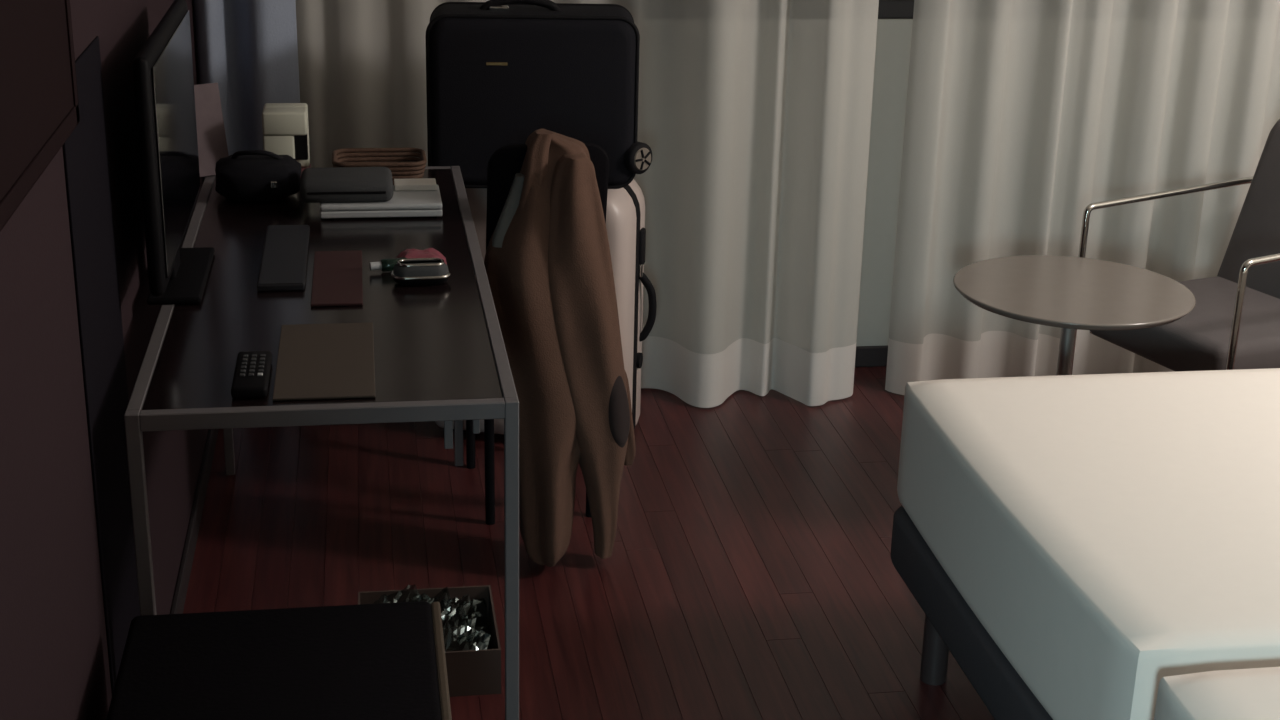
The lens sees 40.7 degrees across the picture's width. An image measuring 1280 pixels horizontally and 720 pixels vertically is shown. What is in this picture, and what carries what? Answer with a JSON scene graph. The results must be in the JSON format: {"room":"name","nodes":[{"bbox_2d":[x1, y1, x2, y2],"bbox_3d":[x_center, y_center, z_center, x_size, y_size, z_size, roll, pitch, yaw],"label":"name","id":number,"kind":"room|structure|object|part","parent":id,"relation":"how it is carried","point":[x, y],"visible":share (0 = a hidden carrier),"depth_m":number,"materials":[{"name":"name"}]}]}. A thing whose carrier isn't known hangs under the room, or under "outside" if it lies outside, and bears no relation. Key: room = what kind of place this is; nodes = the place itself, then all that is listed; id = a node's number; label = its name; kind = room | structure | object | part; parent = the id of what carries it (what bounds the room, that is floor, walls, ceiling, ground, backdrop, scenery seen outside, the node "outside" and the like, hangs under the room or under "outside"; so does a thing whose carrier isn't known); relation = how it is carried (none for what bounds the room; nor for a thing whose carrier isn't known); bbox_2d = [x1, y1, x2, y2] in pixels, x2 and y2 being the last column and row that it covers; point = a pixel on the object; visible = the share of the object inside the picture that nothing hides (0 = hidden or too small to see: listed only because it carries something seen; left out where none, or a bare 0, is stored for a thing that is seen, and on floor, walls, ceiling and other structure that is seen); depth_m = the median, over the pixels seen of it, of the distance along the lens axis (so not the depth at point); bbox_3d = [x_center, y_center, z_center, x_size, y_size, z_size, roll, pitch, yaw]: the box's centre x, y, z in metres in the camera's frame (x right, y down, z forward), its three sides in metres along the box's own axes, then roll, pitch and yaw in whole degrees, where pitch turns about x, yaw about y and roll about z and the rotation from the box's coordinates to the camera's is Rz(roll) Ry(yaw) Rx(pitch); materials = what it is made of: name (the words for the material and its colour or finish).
{"room":"hotel room","nodes":[
{"label":"hotel room","id":0,"kind":"room"},
{"bbox_2d":[0,0,207,719],"bbox_3d":[-0.701,-0.159,1.546,0.100,2.564,5.800,-2,20,-9],"label":"wall","id":1,"kind":"structure","parent":0,"point":[54,661],"depth_m":2.26,"materials":[{"name":"brown paint"}]},
{"bbox_2d":[0,0,79,231],"bbox_3d":[-0.587,-0.461,1.232,0.032,0.950,1.760,-2,20,-9],"label":"picture frame","id":2,"kind":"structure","parent":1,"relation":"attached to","point":[39,105],"depth_m":1.91,"materials":[{"name":"red wood"}]},
{"bbox_2d":[62,36,139,694],"bbox_3d":[-0.811,0.116,2.647,0.004,1.160,0.380,-2,20,-9],"label":"wall panel","id":3,"kind":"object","parent":1,"relation":"attached to","point":[85,151],"depth_m":2.57,"materials":[{"name":"black wood"}]},
{"bbox_2d":[170,429,218,613],"bbox_3d":[-0.673,1.009,1.960,0.012,0.060,5.784,-2,20,-9],"label":"baseboard","id":4,"kind":"structure","parent":1,"relation":"attached to","point":[178,602],"depth_m":3.73,"materials":[{"name":"black wood"}]},
{"bbox_2d":[183,366,994,719],"bbox_3d":[1.343,1.020,2.308,4.300,0.100,6.000,-2,20,-9],"label":"floor","id":5,"kind":"structure","parent":0,"point":[750,573],"depth_m":3.73,"materials":[{"name":"red wood"}]},
{"bbox_2d":[106,601,451,719],"bbox_3d":[-0.465,0.703,2.257,0.447,0.450,0.775,-2,20,-9],"label":"bench","id":6,"kind":"object","parent":5,"relation":"on","point":[380,661],"visible":1,"depth_m":2.38,"materials":[{"name":"black leather"}]},
{"bbox_2d":[124,166,518,719],"bbox_3d":[-0.584,0.165,3.333,0.564,0.740,1.528,-2,20,-9],"label":"desk","id":7,"kind":"object","parent":5,"relation":"on","point":[440,354],"visible":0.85,"depth_m":2.80,"materials":[{"name":"grey paint"}]},
{"bbox_3d":[-0.735,0.424,2.590,0.021,0.740,0.021,-2,20,-9],"label":"leg","id":8,"kind":"part","parent":7,"relation":"part of","materials":[{"name":"grey paint"}]},
{"bbox_3d":[-0.843,-0.163,3.172,0.021,0.026,1.486,-2,20,-9],"label":"rail","id":9,"kind":"part","parent":7,"relation":"part of","materials":[{"name":"grey metal"}]},
{"bbox_2d":[132,0,214,304],"bbox_3d":[-0.815,-0.361,3.019,0.090,0.450,0.670,-2,20,-9],"label":"television","id":10,"kind":"object","parent":7,"relation":"on","point":[163,80],"visible":1,"depth_m":2.88,"materials":[{"name":"black plastic"}]},
{"bbox_2d":[194,83,228,176],"bbox_3d":[-0.964,-0.505,3.797,0.100,0.198,0.060,-13,24,-35],"label":"leaflet","id":11,"kind":"object","parent":7,"relation":"on","point":[211,136],"visible":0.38,"depth_m":3.80,"materials":[{"name":"white paper"}]},
{"bbox_3d":[-0.968,-0.077,3.992,0.021,0.740,0.021,-2,20,-9],"label":"leg","id":12,"kind":"part","parent":7,"relation":"part of","materials":[{"name":"grey paint"}]},
{"bbox_2d":[231,351,271,398],"bbox_3d":[-0.586,0.020,2.603,0.052,0.020,0.170,-2,20,-9],"label":"remote control","id":13,"kind":"object","parent":7,"relation":"on","point":[252,368],"visible":1,"depth_m":2.57,"materials":[{"name":"black plastic"}]},
{"bbox_2d":[215,150,301,201],"bbox_3d":[-0.806,-0.396,3.637,0.181,0.106,0.155,-2,20,-9],"label":"bag","id":14,"kind":"object","parent":7,"relation":"on","point":[245,175],"visible":0.98,"depth_m":3.58,"materials":[{"name":"black fabric"}]},
{"bbox_3d":[-0.803,-0.427,3.610,0.109,0.031,0.039,-2,20,-9],"label":"handle","id":15,"kind":"part","parent":14,"relation":"part of","materials":[{"name":"black fabric"}]},
{"bbox_2d":[257,225,309,290],"bbox_3d":[-0.662,-0.194,3.212,0.082,0.014,0.400,-2,20,-9],"label":"folder","id":16,"kind":"object","parent":7,"relation":"on","point":[283,264],"visible":1,"depth_m":3.17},
{"bbox_2d":[262,103,310,174],"bbox_3d":[-0.784,-0.485,3.822,0.100,0.150,0.122,-2,20,-9],"label":"appliance","id":17,"kind":"object","parent":7,"relation":"on","point":[285,127],"visible":0.63,"depth_m":3.77,"materials":[{"name":"white plastic"}]},
{"bbox_3d":[-0.459,0.079,2.513,0.522,0.026,0.021,-2,20,-9],"label":"rail","id":18,"kind":"part","parent":7,"relation":"part of","materials":[{"name":"grey metal"}]},
{"bbox_2d":[272,322,375,400],"bbox_3d":[-0.491,-0.001,2.694,0.149,0.004,0.345,-2,20,-9],"label":"folder","id":19,"kind":"object","parent":7,"relation":"on","point":[334,360],"visible":1,"depth_m":2.67,"materials":[{"name":"brown paper"}]},
{"bbox_2d":[311,250,362,306],"bbox_3d":[-0.545,-0.149,3.108,0.088,0.005,0.330,-2,20,-9],"label":"booklet","id":20,"kind":"object","parent":7,"relation":"on","point":[337,275],"visible":1,"depth_m":3.09,"materials":[{"name":"red paper"}]},
{"bbox_2d":[332,148,426,183],"bbox_3d":[-0.579,-0.430,3.830,0.206,0.051,0.156,-2,20,-9],"label":"basket","id":21,"kind":"object","parent":7,"relation":"on","point":[400,162],"visible":0.73,"depth_m":3.88,"materials":[{"name":"brown wicker"}]},
{"bbox_2d":[320,184,442,218],"bbox_3d":[-0.538,-0.329,3.580,0.246,0.030,0.176,-2,20,-9],"label":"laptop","id":22,"kind":"object","parent":7,"relation":"on","point":[424,203],"visible":0.64,"depth_m":3.50,"materials":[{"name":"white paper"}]},
{"bbox_2d":[300,167,392,202],"bbox_3d":[-0.604,-0.361,3.553,0.187,0.045,0.152,-2,20,-9],"label":"pouch","id":23,"kind":"object","parent":22,"relation":"on","point":[330,184],"visible":1,"depth_m":3.49,"materials":[{"name":"black fabric"}]},
{"bbox_2d":[394,178,436,190],"bbox_3d":[-0.473,-0.369,3.630,0.087,0.013,0.055,-2,20,-9],"label":"paper stack","id":24,"kind":"object","parent":22,"relation":"on","point":[420,184],"visible":1,"depth_m":3.61,"materials":[{"name":"white paper"}]},
{"bbox_2d":[369,257,406,271],"bbox_3d":[-0.456,-0.174,3.155,0.076,0.024,0.024,-6,21,-20],"label":"bottle","id":25,"kind":"object","parent":7,"relation":"on","point":[385,265],"visible":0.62,"depth_m":3.14,"materials":[{"name":"green glass"}]},
{"bbox_2d":[391,258,450,285],"bbox_3d":[-0.393,-0.159,3.092,0.106,0.040,0.063,-2,20,-11],"label":"case","id":26,"kind":"object","parent":7,"relation":"on","point":[412,271],"visible":1,"depth_m":3.07,"materials":[{"name":"silver metal"}]},
{"bbox_3d":[-0.393,-0.166,3.089,0.098,0.020,0.055,-2,20,-11],"label":"lid","id":27,"kind":"part","parent":26,"relation":"part of","materials":[{"name":"silver metal"}]},
{"bbox_2d":[396,248,446,264],"bbox_3d":[-0.411,-0.191,3.196,0.104,0.029,0.066,-2,20,-9],"label":"packet","id":28,"kind":"object","parent":26,"relation":"on","point":[430,252],"visible":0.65,"depth_m":3.19,"materials":[{"name":"red plastic"}]},
{"bbox_3d":[-0.692,-0.422,3.915,0.522,0.026,0.021,-2,20,-9],"label":"rail","id":29,"kind":"part","parent":7,"relation":"part of","materials":[{"name":"silver metal"}]},
{"bbox_3d":[-0.432,-0.094,4.076,0.021,0.740,0.021,-2,20,-9],"label":"leg","id":30,"kind":"part","parent":7,"relation":"part of","materials":[{"name":"grey paint"}]},
{"bbox_3d":[-0.307,-0.179,3.256,0.021,0.026,1.486,-2,20,-9],"label":"rail","id":31,"kind":"part","parent":7,"relation":"part of","materials":[{"name":"grey metal"}]},
{"bbox_3d":[-0.199,0.407,2.674,0.021,0.740,0.021,-2,20,-9],"label":"leg","id":32,"kind":"part","parent":7,"relation":"part of","materials":[{"name":"grey paint"}]},
{"bbox_2d":[358,585,500,696],"bbox_3d":[-0.403,0.534,3.274,0.258,0.092,0.260,-2,20,-9],"label":"cardboard box","id":33,"kind":"object","parent":5,"relation":"on","point":[472,646],"visible":0.49,"depth_m":3.37,"materials":[{"name":"brown cardboard"}]},
{"bbox_2d":[466,143,608,524],"bbox_3d":[-0.243,-0.097,3.880,0.260,0.885,0.453,-3,20,-13],"label":"desk chair","id":34,"kind":"object","parent":5,"relation":"on","point":[507,161],"visible":0.17,"depth_m":3.58,"materials":[{"name":"black leather"}]},
{"bbox_3d":[-0.405,0.060,4.116,0.021,0.425,0.021,-3,20,-13],"label":"leg","id":35,"kind":"part","parent":34,"relation":"part of","materials":[{"name":"black plastic"}]},
{"bbox_3d":[-0.314,0.041,3.760,0.062,0.702,0.030,18,26,40],"label":"leg","id":36,"kind":"part","parent":34,"relation":"part of","materials":[{"name":"black plastic"}]},
{"bbox_3d":[-0.195,-0.302,3.616,0.255,0.320,0.084,-3,20,-13],"label":"backrest","id":37,"kind":"part","parent":34,"relation":"part of","materials":[{"name":"black fabric"}]},
{"bbox_2d":[484,129,635,566],"bbox_3d":[-0.131,-0.033,3.624,0.386,0.900,0.265,-9,22,-26],"label":"jacket","id":38,"kind":"object","parent":34,"relation":"hanging from","point":[548,263],"visible":0.96,"depth_m":3.53,"materials":[{"name":"fabric"}]},
{"bbox_3d":[-0.114,0.030,3.805,0.030,0.702,0.062,9,21,19],"label":"leg","id":39,"kind":"part","parent":34,"relation":"part of","materials":[{"name":"black plastic"}]},
{"bbox_2d":[435,179,656,433],"bbox_3d":[-0.235,-0.141,4.309,0.542,0.682,0.262,6,20,12],"label":"suitcase","id":40,"kind":"object","parent":5,"relation":"on","point":[625,213],"visible":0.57,"depth_m":4.17,"materials":[{"name":"white plastic"}]},
{"bbox_2d":[425,0,651,188],"bbox_3d":[-0.232,-0.632,4.027,0.521,0.432,0.242,0,20,-4],"label":"suitcase","id":41,"kind":"object","parent":40,"relation":"on","point":[499,72],"visible":0.91,"depth_m":3.92,"materials":[{"name":"fabric"}]},
{"bbox_3d":[-0.325,-0.807,3.969,0.045,0.014,0.030,0,20,-4],"label":"handle mount","id":42,"kind":"part","parent":41,"relation":"part of","materials":[{"name":"silver metal"}]},
{"bbox_3d":[-0.275,-0.818,3.970,0.189,0.045,0.020,0,20,-4],"label":"handle","id":43,"kind":"part","parent":41,"relation":"part of","materials":[{"name":"black plastic"}]},
{"bbox_3d":[0.013,-0.133,4.294,0.050,0.196,0.053,6,20,12],"label":"handle","id":44,"kind":"part","parent":40,"relation":"part of","materials":[{"name":"black plastic"}]},
{"bbox_2d":[953,255,1195,375],"bbox_3d":[0.953,0.098,3.913,0.524,0.550,0.524,-2,20,-9],"label":"side table","id":45,"kind":"object","parent":5,"relation":"on","point":[1068,293],"visible":0.68,"depth_m":3.80,"materials":[{"name":"grey laminate"}]},
{"bbox_2d":[891,368,1279,719],"bbox_3d":[1.543,0.435,3.003,2.015,0.550,1.050,-2,20,-9],"label":"twin bed","id":46,"kind":"object","parent":5,"relation":"on","point":[1076,544],"visible":0.96,"depth_m":2.77,"materials":[{"name":"grey fabric"}]},
{"bbox_3d":[0.559,0.513,3.244,0.049,0.196,0.049,-2,20,-9],"label":"leg","id":47,"kind":"part","parent":46,"relation":"part of","materials":[{"name":"metal"}]},
{"bbox_2d":[1071,119,1279,374],"bbox_3d":[1.524,-0.138,4.204,0.737,0.831,0.541,-8,22,-25],"label":"armchair","id":48,"kind":"object","parent":5,"relation":"on","point":[1234,321],"visible":0.74,"depth_m":4.17,"materials":[{"name":"grey fabric"}]},
{"bbox_3d":[1.408,-0.140,4.453,0.737,0.663,0.017,-8,22,-25],"label":"arm","id":49,"kind":"part","parent":48,"relation":"part of","materials":[{"name":"silver metal"}]},
{"bbox_3d":[1.451,-0.082,4.187,0.560,0.110,0.470,-8,22,-25],"label":"seat","id":50,"kind":"part","parent":48,"relation":"part of","materials":[{"name":"grey fabric"}]},
{"bbox_3d":[1.648,-0.297,4.210,0.231,0.530,0.470,-8,22,-25],"label":"backrest","id":51,"kind":"part","parent":48,"relation":"part of","materials":[{"name":"grey fabric"}]},
{"bbox_3d":[1.637,0.022,4.010,0.737,0.663,0.017,-8,22,-25],"label":"arm","id":52,"kind":"part","parent":48,"relation":"part of","materials":[{"name":"silver metal"}]},
{"bbox_2d":[1154,667,1279,719],"bbox_3d":[1.712,0.798,1.987,2.015,0.550,1.035,-2,20,-9],"label":"twin bed","id":53,"kind":"object","parent":5,"relation":"on","point":[1252,693],"visible":1,"depth_m":2.17,"materials":[{"name":"grey fabric"}]},
{"bbox_2d":[856,19,912,345],"bbox_3d":[0.916,-1.204,4.613,4.300,2.564,0.100,-2,20,-9],"label":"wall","id":54,"kind":"structure","parent":0,"point":[893,39],"depth_m":4.77,"materials":[{"name":"paint"}]},
{"bbox_2d":[855,345,887,366],"bbox_3d":[0.896,-0.018,4.973,4.100,0.060,0.015,-2,20,-9],"label":"baseboard","id":55,"kind":"structure","parent":54,"relation":"attached to","point":[866,356],"depth_m":4.93,"materials":[{"name":"black wood"}]},
{"bbox_2d":[878,0,913,18],"bbox_3d":[0.852,-1.502,4.480,2.250,1.215,0.050,-2,20,-9],"label":"window","id":56,"kind":"structure","parent":54,"relation":"in","point":[887,9],"depth_m":4.63,"materials":[{"name":"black glass"}]},
{"bbox_3d":[0.972,-2.305,4.035,4.100,0.023,0.023,-2,20,-9],"label":"rail","id":57,"kind":"object","parent":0,"visible":0},
{"bbox_2d":[193,0,299,178],"bbox_3d":[-0.946,-1.039,4.096,0.245,2.474,0.097,-5,20,-17],"label":"drape","id":58,"kind":"object","parent":57,"relation":"hanging from","point":[249,48],"visible":0.2,"depth_m":4.20,"materials":[{"name":"grey fabric"}]},
{"bbox_2d":[295,0,878,407],"bbox_3d":[-0.125,-1.077,4.258,1.470,2.474,0.174,2,19,1],"label":"sheer curtain","id":59,"kind":"object","parent":57,"relation":"hanging from","point":[754,116],"visible":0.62,"depth_m":4.44,"materials":[{"name":"white fabric"}]},
{"bbox_2d":[885,0,1279,394],"bbox_3d":[1.488,-1.106,4.452,1.590,2.474,0.122,-2,20,-9],"label":"sheer curtain","id":60,"kind":"object","parent":57,"relation":"hanging from","point":[1022,116],"visible":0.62,"depth_m":4.59,"materials":[{"name":"white fabric"}]}
]}

